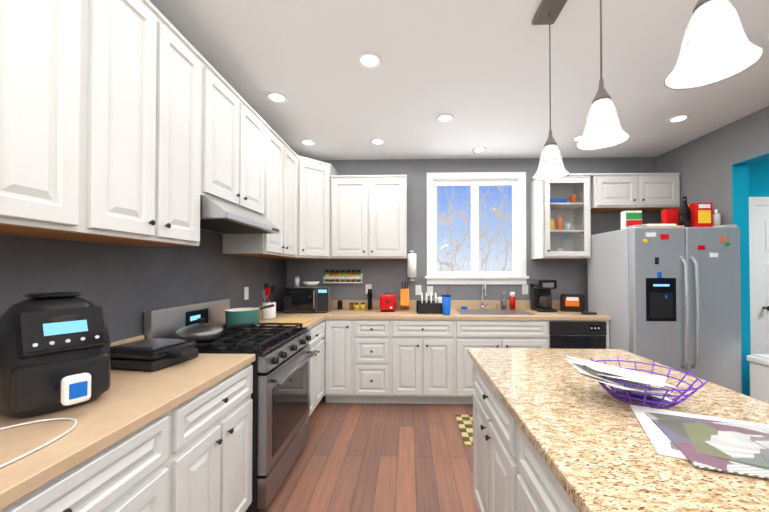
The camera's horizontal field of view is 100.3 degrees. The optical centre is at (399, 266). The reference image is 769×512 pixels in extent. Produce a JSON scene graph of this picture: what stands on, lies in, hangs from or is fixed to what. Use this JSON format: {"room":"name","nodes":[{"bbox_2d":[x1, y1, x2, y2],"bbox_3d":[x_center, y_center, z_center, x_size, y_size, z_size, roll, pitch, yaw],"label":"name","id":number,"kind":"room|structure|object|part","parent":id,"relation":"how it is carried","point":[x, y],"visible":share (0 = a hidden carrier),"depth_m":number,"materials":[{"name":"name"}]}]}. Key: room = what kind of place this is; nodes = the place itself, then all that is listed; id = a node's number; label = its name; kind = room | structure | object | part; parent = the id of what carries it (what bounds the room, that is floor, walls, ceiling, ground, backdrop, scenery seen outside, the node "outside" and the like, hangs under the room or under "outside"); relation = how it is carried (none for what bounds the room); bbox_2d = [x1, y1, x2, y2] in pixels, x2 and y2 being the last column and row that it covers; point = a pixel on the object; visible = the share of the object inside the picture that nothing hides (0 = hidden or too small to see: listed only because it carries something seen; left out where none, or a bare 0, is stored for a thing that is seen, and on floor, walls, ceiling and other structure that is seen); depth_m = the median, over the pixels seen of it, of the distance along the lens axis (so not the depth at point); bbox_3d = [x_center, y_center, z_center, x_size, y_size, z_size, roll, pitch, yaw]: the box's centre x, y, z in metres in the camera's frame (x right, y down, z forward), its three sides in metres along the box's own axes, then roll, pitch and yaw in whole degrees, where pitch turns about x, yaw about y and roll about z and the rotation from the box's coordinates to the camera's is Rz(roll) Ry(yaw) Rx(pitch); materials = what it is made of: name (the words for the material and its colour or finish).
{"room":"kitchen","nodes":[
{"label":"kitchen","id":0,"kind":"room"},
{"bbox_2d":[0,230,286,341],"bbox_3d":[-1.527,0.015,0.434,0.120,2.710,7.170,0,-1,1],"label":"wall","id":1,"kind":"structure","parent":0,"point":[124,287],"depth_m":1.72,"materials":[{"name":"grey paint"}]},
{"bbox_2d":[0,0,95,235],"bbox_3d":[-1.279,-0.651,0.820,0.345,1.050,0.620,0,-1,1],"label":"upper cabinet","id":2,"kind":"object","parent":1,"relation":"attached to","point":[48,47],"depth_m":1.01,"materials":[{"name":"white paint"}]},
{"bbox_2d":[27,0,207,246],"bbox_3d":[-1.262,-0.643,1.450,0.345,1.050,0.640,0,-1,1],"label":"upper cabinet","id":3,"kind":"object","parent":1,"relation":"attached to","point":[141,123],"depth_m":1.39,"materials":[{"name":"white paint"}]},
{"bbox_2d":[110,306,261,346],"bbox_3d":[-1.437,0.417,0.990,0.020,0.100,4.496,0,-1,1],"label":"backsplash","id":4,"kind":"structure","parent":1,"relation":"attached to","point":[141,337],"depth_m":1.68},
{"bbox_2d":[208,62,267,219],"bbox_3d":[-1.244,-0.777,2.157,0.345,0.765,0.770,0,-1,1],"label":"upper cabinet","id":5,"kind":"object","parent":1,"relation":"attached to","point":[237,134],"depth_m":2.09,"materials":[{"name":"white paint"}]},
{"bbox_2d":[200,196,280,233],"bbox_3d":[-1.182,-0.326,2.155,0.470,0.130,0.752,0,-1,1],"label":"range hood","id":6,"kind":"object","parent":1,"relation":"attached to","point":[216,216],"visible":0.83,"depth_m":1.99,"materials":[{"name":"silver metal"}]},
{"bbox_2d":[244,287,248,299],"bbox_3d":[-1.398,0.242,2.919,0.006,0.115,0.070,0,-1,1],"label":"electrical outlet","id":7,"kind":"object","parent":1,"relation":"attached to","point":[246,293],"visible":1,"depth_m":2.92,"materials":[{"name":"white plastic"}]},
{"bbox_2d":[222,125,296,257],"bbox_3d":[-1.225,-0.626,2.912,0.345,1.050,0.745,0,-1,1],"label":"upper cabinet","id":8,"kind":"object","parent":1,"relation":"attached to","point":[282,160],"depth_m":2.79,"materials":[{"name":"white paint"}]},
{"bbox_2d":[258,396,478,511],"bbox_3d":[2.233,1.419,0.370,7.800,0.100,7.430,0,-1,1],"label":"floor","id":9,"kind":"structure","parent":0,"point":[375,457],"depth_m":2.27,"materials":[{"name":"brown wood"}]},
{"bbox_2d":[0,402,179,511],"bbox_3d":[-1.133,0.939,0.773,0.632,0.870,0.750,0,-1,1],"label":"base cabinet","id":10,"kind":"object","parent":9,"relation":"on","point":[176,437],"depth_m":0.95,"materials":[{"name":"white paint"}]},
{"bbox_2d":[0,354,254,505],"bbox_3d":[-1.146,0.477,0.247,0.639,0.038,3.027,0,-1,1],"label":"countertop","id":11,"kind":"structure","parent":10,"relation":"on","point":[133,397],"depth_m":0.99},
{"bbox_2d":[0,418,77,467],"bbox_3d":[-1.095,0.459,0.763,0.366,0.005,0.432,0,-1,1],"label":"cable","id":12,"kind":"object","parent":11,"relation":"on","point":[41,446],"visible":0.98,"depth_m":0.90,"materials":[{"name":"white plastic"}]},
{"bbox_2d":[0,291,110,417],"bbox_3d":[-1.160,0.277,1.100,0.410,0.377,0.327,0,-1,1],"label":"air fryer","id":13,"kind":"object","parent":11,"relation":"on","point":[55,356],"visible":1,"depth_m":1.00,"materials":[{"name":"black plastic"},{"name":"glass display"}]},
{"bbox_2d":[110,338,198,370],"bbox_3d":[-1.183,0.422,1.570,0.370,0.099,0.260,0,-1,11],"label":"griddle","id":14,"kind":"object","parent":11,"relation":"on","point":[152,354],"visible":0.92,"depth_m":1.48,"materials":[{"name":"black plastic"},{"name":"black coated metal"}]},
{"bbox_2d":[180,358,254,511],"bbox_3d":[-1.115,0.947,1.450,0.632,0.870,0.605,0,-1,1],"label":"base cabinet","id":15,"kind":"object","parent":9,"relation":"on","point":[216,423],"depth_m":1.42,"materials":[{"name":"white paint"}]},
{"bbox_2d":[144,299,316,511],"bbox_3d":[-1.032,0.820,2.155,0.766,1.140,0.785,0,-1,1],"label":"range","id":16,"kind":"object","parent":9,"relation":"on","point":[280,395],"visible":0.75,"depth_m":1.94,"materials":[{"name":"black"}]},
{"bbox_2d":[176,318,254,340],"bbox_3d":[-1.136,0.374,1.956,0.402,0.118,0.262,0,-1,1],"label":"frying pan","id":17,"kind":"object","parent":16,"relation":"on","point":[200,331],"visible":0.96,"depth_m":1.89,"materials":[{"name":"silver metal"}]},
{"bbox_2d":[225,304,273,327],"bbox_3d":[-1.169,0.374,2.476,0.235,0.130,0.413,0,-1,1],"label":"pot","id":18,"kind":"object","parent":16,"relation":"on","point":[233,316],"visible":0.75,"depth_m":2.30,"materials":[{"name":"teal metal"}]},
{"bbox_2d":[308,318,324,415],"bbox_3d":[-1.078,0.964,2.900,0.632,0.870,0.686,0,-1,1],"label":"base cabinet","id":19,"kind":"object","parent":9,"relation":"on","point":[317,362],"depth_m":2.96,"materials":[{"name":"white paint"}]},
{"bbox_2d":[256,316,323,329],"bbox_3d":[-1.078,0.508,2.894,0.639,0.038,0.668,0,-1,1],"label":"countertop","id":20,"kind":"structure","parent":19,"relation":"on","point":[315,318],"depth_m":2.98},
{"bbox_2d":[262,283,275,318],"bbox_3d":[-1.235,0.324,3.039,0.132,0.330,0.120,0,-1,1],"label":"utensil crock","id":21,"kind":"object","parent":20,"relation":"on","point":[269,313],"visible":0.96,"depth_m":3.00,"materials":[{"name":"white ceramic"}]},
{"bbox_2d":[265,318,312,325],"bbox_3d":[-0.946,0.477,2.775,0.280,0.016,0.390,0,-1,1],"label":"cutting board","id":22,"kind":"object","parent":20,"relation":"on","point":[295,320],"visible":0.6,"depth_m":2.80,"materials":[{"name":"brown wood"}]},
{"bbox_2d":[323,320,355,402],"bbox_3d":[-0.610,0.971,3.531,0.300,0.869,0.650,0,-1,1],"label":"base cabinet","id":23,"kind":"object","parent":9,"relation":"on","point":[340,335],"depth_m":3.22,"materials":[{"name":"white paint"}]},
{"bbox_2d":[356,320,391,402],"bbox_3d":[-0.273,0.971,3.522,0.375,0.869,0.650,0,-1,1],"label":"base cabinet","id":24,"kind":"object","parent":9,"relation":"on","point":[375,354],"depth_m":3.21,"materials":[{"name":"white paint"}]},
{"bbox_2d":[392,320,455,403],"bbox_3d":[0.234,0.971,3.509,0.640,0.869,0.650,0,-1,1],"label":"base cabinet","id":25,"kind":"object","parent":9,"relation":"on","point":[423,351],"depth_m":3.20,"materials":[{"name":"white paint"}]},
{"bbox_2d":[276,308,610,319],"bbox_3d":[0.351,0.515,3.518,3.464,0.039,0.647,0,-1,1],"label":"countertop","id":26,"kind":"structure","parent":25,"relation":"on","point":[411,313],"depth_m":3.24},
{"bbox_2d":[283,286,331,312],"bbox_3d":[-1.013,0.359,3.555,0.470,0.272,0.377,0,-1,-7],"label":"microwave","id":27,"kind":"object","parent":26,"relation":"on","point":[307,299],"visible":0.98,"depth_m":3.40,"materials":[{"name":"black metal"}]},
{"bbox_2d":[295,276,299,286],"bbox_3d":[-1.155,0.161,3.599,0.051,0.120,0.052,0,-1,1],"label":"cup","id":28,"kind":"object","parent":27,"relation":"on","point":[297,280],"depth_m":3.58,"materials":[{"name":"white ceramic"}]},
{"bbox_2d":[303,281,319,286],"bbox_3d":[-0.985,0.193,3.575,0.189,0.055,0.189,0,-1,-5],"label":"bowl","id":29,"kind":"object","parent":27,"relation":"on","point":[307,283],"depth_m":3.52,"materials":[{"name":"white ceramic"}]},
{"bbox_2d":[337,289,371,309],"bbox_3d":[-0.526,0.377,3.724,0.410,0.240,0.094,0,-1,1],"label":"jars","id":30,"kind":"object","parent":26,"relation":"on","point":[352,305],"visible":1,"depth_m":3.71,"materials":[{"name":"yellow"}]},
{"bbox_2d":[380,293,395,311],"bbox_3d":[-0.134,0.398,3.623,0.170,0.196,0.295,0,-1,1],"label":"toaster","id":31,"kind":"object","parent":26,"relation":"on","point":[387,302],"visible":1,"depth_m":3.49,"materials":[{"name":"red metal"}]},
{"bbox_2d":[400,282,408,308],"bbox_3d":[0.058,0.332,3.663,0.100,0.315,0.219,0,-1,1],"label":"knife block","id":32,"kind":"object","parent":26,"relation":"on","point":[404,298],"visible":1,"depth_m":3.60,"materials":[{"name":"brown wood"}]},
{"bbox_2d":[416,293,442,313],"bbox_3d":[0.344,0.389,3.518,0.320,0.210,0.300,0,-1,1],"label":"dish rack","id":33,"kind":"object","parent":26,"relation":"on","point":[430,306],"visible":0.77,"depth_m":3.37,"materials":[{"name":"black plastic"}]},
{"bbox_2d":[442,285,450,314],"bbox_3d":[0.478,0.341,3.285,0.098,0.300,0.098,0,-1,1],"label":"tumbler","id":34,"kind":"object","parent":26,"relation":"on","point":[446,302],"visible":1,"depth_m":3.25,"materials":[{"name":"blue plastic"}]},
{"bbox_2d":[501,292,506,308],"bbox_3d":[1.221,0.395,3.763,0.064,0.205,0.062,0,-1,1],"label":"soap bottle","id":35,"kind":"object","parent":26,"relation":"on","point":[503,302],"visible":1,"depth_m":3.74,"materials":[{"name":"clear plastic"}]},
{"bbox_2d":[510,292,514,308],"bbox_3d":[1.321,0.395,3.757,0.064,0.205,0.064,0,-1,1],"label":"bottle","id":36,"kind":"object","parent":26,"relation":"on","point":[512,300],"visible":0.98,"depth_m":3.73,"materials":[{"name":"red plastic"}]},
{"bbox_2d":[530,279,556,311],"bbox_3d":[1.616,0.320,3.593,0.200,0.350,0.286,0,-1,1],"label":"coffee maker","id":37,"kind":"object","parent":26,"relation":"on","point":[540,296],"visible":1,"depth_m":3.53,"materials":[{"name":"black plastic"}]},
{"bbox_2d":[560,294,584,311],"bbox_3d":[1.915,0.400,3.555,0.240,0.190,0.074,0,-1,13],"label":"snack bag","id":38,"kind":"object","parent":26,"relation":"on","point":[573,302],"visible":1,"depth_m":3.52,"materials":[{"name":"brown"}]},
{"bbox_2d":[581,312,596,314],"bbox_3d":[1.959,0.482,3.320,0.140,0.020,0.050,0,-1,1],"label":"remote","id":39,"kind":"object","parent":26,"relation":"on","point":[592,313],"visible":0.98,"depth_m":3.30,"materials":[{"name":"black plastic"}]},
{"bbox_2d":[455,415,472,444],"bbox_3d":[0.905,1.393,2.751,0.780,0.007,0.520,0,-1,1],"label":"mat","id":40,"kind":"object","parent":9,"relation":"on","point":[465,423],"visible":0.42,"depth_m":2.77,"materials":[{"name":"beige fabric"}]},
{"bbox_2d":[456,312,551,403],"bbox_3d":[1.016,0.971,3.489,0.923,0.869,0.650,0,-1,1],"label":"base cabinet","id":41,"kind":"object","parent":9,"relation":"on","point":[469,333],"depth_m":3.18,"materials":[{"name":"white paint"}]},
{"bbox_2d":[469,356,582,511],"bbox_3d":[0.792,0.930,0.359,0.888,0.880,2.922,0,-1,1],"label":"kitchen island","id":42,"kind":"object","parent":9,"relation":"on","point":[510,474],"depth_m":1.21,"materials":[{"name":"white paint"}]},
{"bbox_2d":[467,348,768,511],"bbox_3d":[0.792,0.472,0.354,0.880,0.036,3.000,0,-1,1],"label":"island countertop","id":43,"kind":"structure","parent":42,"relation":"on","point":[599,450],"depth_m":0.91,"materials":[{"name":"beige stone"}]},
{"bbox_2d":[565,356,708,408],"bbox_3d":[0.811,0.396,1.122,0.410,0.128,0.346,0,-1,1],"label":"basket","id":44,"kind":"object","parent":43,"relation":"on","point":[626,380],"visible":1,"depth_m":1.08,"materials":[{"name":"purple metal"}]},
{"bbox_2d":[630,405,768,478],"bbox_3d":[0.895,0.451,0.808,0.456,0.015,0.346,0,-1,25],"label":"magazines","id":45,"kind":"object","parent":43,"relation":"on","point":[722,444],"visible":1,"depth_m":0.83,"materials":[{"name":"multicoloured paper"}]},
{"bbox_2d":[552,320,610,348],"bbox_3d":[1.778,0.971,3.469,0.602,0.869,0.650,0,-1,1],"label":"dishwasher","id":46,"kind":"object","parent":9,"relation":"on","point":[566,334],"depth_m":3.15,"materials":[{"name":"black metal"}]},
{"bbox_2d":[587,225,741,393],"bbox_3d":[2.535,0.517,3.144,0.920,1.770,0.811,0,-1,1],"label":"fridge","id":47,"kind":"object","parent":9,"relation":"on","point":[669,296],"visible":0.81,"depth_m":2.81,"materials":[{"name":"silver metal"}]},
{"bbox_2d":[621,196,720,228],"bbox_3d":[2.539,-0.506,3.111,0.870,0.310,0.320,0,-1,1],"label":"containers","id":48,"kind":"object","parent":47,"relation":"on","point":[694,215],"visible":0.69,"depth_m":2.98,"materials":[{"name":"multicoloured plastic"}]},
{"bbox_2d":[746,354,768,403],"bbox_3d":[3.155,1.070,2.636,0.325,0.648,0.270,0,-1,1],"label":"trash can","id":49,"kind":"object","parent":9,"relation":"on","point":[759,376],"visible":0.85,"depth_m":2.68,"materials":[{"name":"white plastic"}]},
{"bbox_2d":[149,0,768,159],"bbox_3d":[2.233,-1.391,0.403,7.800,0.100,7.430,0,-1,1],"label":"ceiling","id":50,"kind":"structure","parent":0,"point":[478,70],"depth_m":2.18,"materials":[{"name":"white paint"}]},
{"bbox_2d":[266,92,287,103],"bbox_3d":[-0.954,-1.311,2.491,0.160,0.010,0.160,0,-1,1],"label":"recessed light","id":51,"kind":"object","parent":50,"relation":"in","point":[277,97],"visible":1,"depth_m":2.49,"materials":[{"name":"white"}]},
{"bbox_2d":[300,139,315,145],"bbox_3d":[-0.961,-1.300,3.361,0.160,0.010,0.160,0,-1,1],"label":"recessed light","id":52,"kind":"object","parent":50,"relation":"in","point":[307,142],"visible":1,"depth_m":3.36,"materials":[{"name":"white"}]},
{"bbox_2d":[357,52,381,68],"bbox_3d":[-0.195,-1.316,2.051,0.160,0.010,0.160,0,-1,1],"label":"recessed light","id":53,"kind":"object","parent":50,"relation":"in","point":[368,60],"visible":1,"depth_m":2.05,"materials":[{"name":"white"}]},
{"bbox_2d":[370,139,384,144],"bbox_3d":[-0.231,-1.301,3.342,0.160,0.010,0.160,0,-1,1],"label":"recessed light","id":54,"kind":"object","parent":50,"relation":"in","point":[377,141],"visible":1,"depth_m":3.34,"materials":[{"name":"white"}]},
{"bbox_2d":[436,114,453,122],"bbox_3d":[0.396,-1.307,2.826,0.160,0.010,0.160,0,-1,1],"label":"recessed light","id":55,"kind":"object","parent":50,"relation":"in","point":[443,118],"visible":1,"depth_m":2.83,"materials":[{"name":"white"}]},
{"bbox_2d":[472,147,486,152],"bbox_3d":[0.885,-1.298,3.563,0.160,0.010,0.160,0,-1,1],"label":"recessed light","id":56,"kind":"object","parent":50,"relation":"in","point":[479,149],"visible":1,"depth_m":3.56,"materials":[{"name":"white"}]},
{"bbox_2d":[572,135,581,141],"bbox_3d":[1.837,-1.302,3.259,0.160,0.010,0.160,0,-1,1],"label":"recessed light","id":57,"kind":"object","parent":50,"relation":"in","point":[576,139],"visible":0.54,"depth_m":3.26,"materials":[{"name":"white"}]},
{"bbox_2d":[532,0,764,180],"bbox_3d":[0.753,-0.898,1.181,0.172,0.864,1.080,0,-1,1],"label":"pendant light","id":58,"kind":"object","parent":50,"relation":"attached to","point":[717,45],"depth_m":0.82,"materials":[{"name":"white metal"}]},
{"bbox_3d":[0.753,-1.317,1.186,0.120,0.028,1.080,0,-1,1],"label":"pendant light canopy","id":59,"kind":"part","parent":58,"relation":"part of","materials":[{"name":"grey metal"}]},
{"bbox_3d":[0.765,-0.879,1.631,0.172,0.837,0.172,0,-1,1],"label":"pendant light","id":60,"kind":"part","parent":58,"relation":"part of","materials":[{"name":"white glass"}]},
{"bbox_3d":[0.754,-0.885,1.201,0.172,0.837,0.172,0,-1,1],"label":"pendant light","id":61,"kind":"part","parent":58,"relation":"part of","materials":[{"name":"white glass"}]},
{"bbox_2d":[667,114,690,122],"bbox_3d":[2.466,-1.307,2.837,0.160,0.010,0.160,0,-1,1],"label":"recessed light","id":62,"kind":"object","parent":50,"relation":"in","point":[679,118],"visible":0.98,"depth_m":2.83,"materials":[{"name":"white"}]},
{"bbox_2d":[287,157,656,311],"bbox_3d":[0.901,0.056,3.897,4.555,2.710,0.120,0,-1,1],"label":"wall","id":63,"kind":"structure","parent":0,"point":[570,276],"depth_m":3.85,"materials":[{"name":"grey paint"}]},
{"bbox_2d":[273,155,336,259],"bbox_3d":[-1.073,-0.616,3.589,0.615,1.054,0.605,0,-1,1],"label":"upper cabinet","id":64,"kind":"object","parent":63,"relation":"attached to","point":[313,204],"visible":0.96,"depth_m":3.41,"materials":[{"name":"white paint"}]},
{"bbox_2d":[323,270,362,282],"bbox_3d":[-0.678,0.116,3.836,0.460,0.158,0.079,0,-1,1],"label":"shelf","id":65,"kind":"object","parent":63,"relation":"attached to","point":[337,276],"visible":1,"depth_m":3.81,"materials":[{"name":"white plastic"}]},
{"bbox_2d":[366,284,371,293],"bbox_3d":[-0.377,0.270,3.863,0.072,0.116,0.008,0,-1,1],"label":"electrical outlet","id":66,"kind":"object","parent":63,"relation":"attached to","point":[368,286],"visible":0.75,"depth_m":3.86,"materials":[{"name":"white plastic"}]},
{"bbox_2d":[407,250,415,280],"bbox_3d":[0.141,-0.013,3.792,0.110,0.355,0.128,0,-1,1],"label":"paper towel","id":67,"kind":"object","parent":63,"relation":"attached to","point":[411,264],"visible":1,"depth_m":3.74,"materials":[{"name":"white paper"}]},
{"bbox_2d":[415,285,420,294],"bbox_3d":[0.223,0.280,3.848,0.072,0.116,0.008,0,-1,1],"label":"electrical outlet","id":68,"kind":"object","parent":63,"relation":"attached to","point":[417,289],"visible":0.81,"depth_m":3.85,"materials":[{"name":"white plastic"}]},
{"bbox_2d":[427,286,432,295],"bbox_3d":[0.362,0.290,3.844,0.072,0.116,0.008,0,-1,1],"label":"electrical outlet","id":69,"kind":"object","parent":63,"relation":"attached to","point":[429,289],"visible":0.79,"depth_m":3.84,"materials":[{"name":"white plastic"}]},
{"bbox_2d":[332,300,559,307],"bbox_3d":[0.360,0.450,3.832,3.464,0.099,0.020,0,-1,1],"label":"backsplash","id":70,"kind":"structure","parent":63,"relation":"attached to","point":[345,303],"depth_m":3.81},
{"bbox_2d":[425,172,528,283],"bbox_3d":[0.913,-0.460,3.869,1.220,1.340,0.148,0,-1,1],"label":"window","id":71,"kind":"structure","parent":63,"relation":"in","point":[517,182],"depth_m":3.85,"materials":[{"name":"white"}]},
{"bbox_2d":[330,173,679,259],"bbox_3d":[1.130,-0.550,3.649,3.795,0.924,0.369,0,-1,1],"label":"upper cabinet","id":72,"kind":"object","parent":63,"relation":"attached to","point":[368,217],"visible":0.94,"depth_m":3.53,"materials":[{"name":"white paint"}]},
{"bbox_2d":[522,285,527,293],"bbox_3d":[1.492,0.270,3.815,0.072,0.116,0.008,0,-1,1],"label":"electrical outlet","id":73,"kind":"object","parent":63,"relation":"attached to","point":[524,289],"visible":1,"depth_m":3.81,"materials":[{"name":"white plastic"}]},
{"bbox_2d":[657,106,768,396],"bbox_3d":[3.019,0.014,0.317,0.139,2.710,6.930,0,-1,1],"label":"wall","id":74,"kind":"structure","parent":0,"point":[711,167],"depth_m":2.92,"materials":[{"name":"grey paint"}]},
{"bbox_2d":[748,159,768,196],"bbox_3d":[4.639,0.050,3.370,2.945,2.710,0.120,0,-1,1],"label":"wall","id":75,"kind":"structure","parent":0,"point":[758,176],"depth_m":3.35,"materials":[{"name":"teal paint"}]},
{"bbox_2d":[749,197,768,354],"bbox_3d":[4.099,0.338,3.267,1.000,2.130,0.103,0,-1,1],"label":"door","id":76,"kind":"structure","parent":75,"relation":"in","point":[759,260],"depth_m":3.32,"materials":[{"name":"white wood"}]},
{"label":"outside","id":77,"kind":"structure","parent":0,"visible":0},
{"bbox_2d":[437,185,512,270],"bbox_3d":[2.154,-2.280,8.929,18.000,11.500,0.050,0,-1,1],"label":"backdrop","id":78,"kind":"structure","parent":77,"point":[502,235],"depth_m":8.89,"materials":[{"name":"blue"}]}
]}

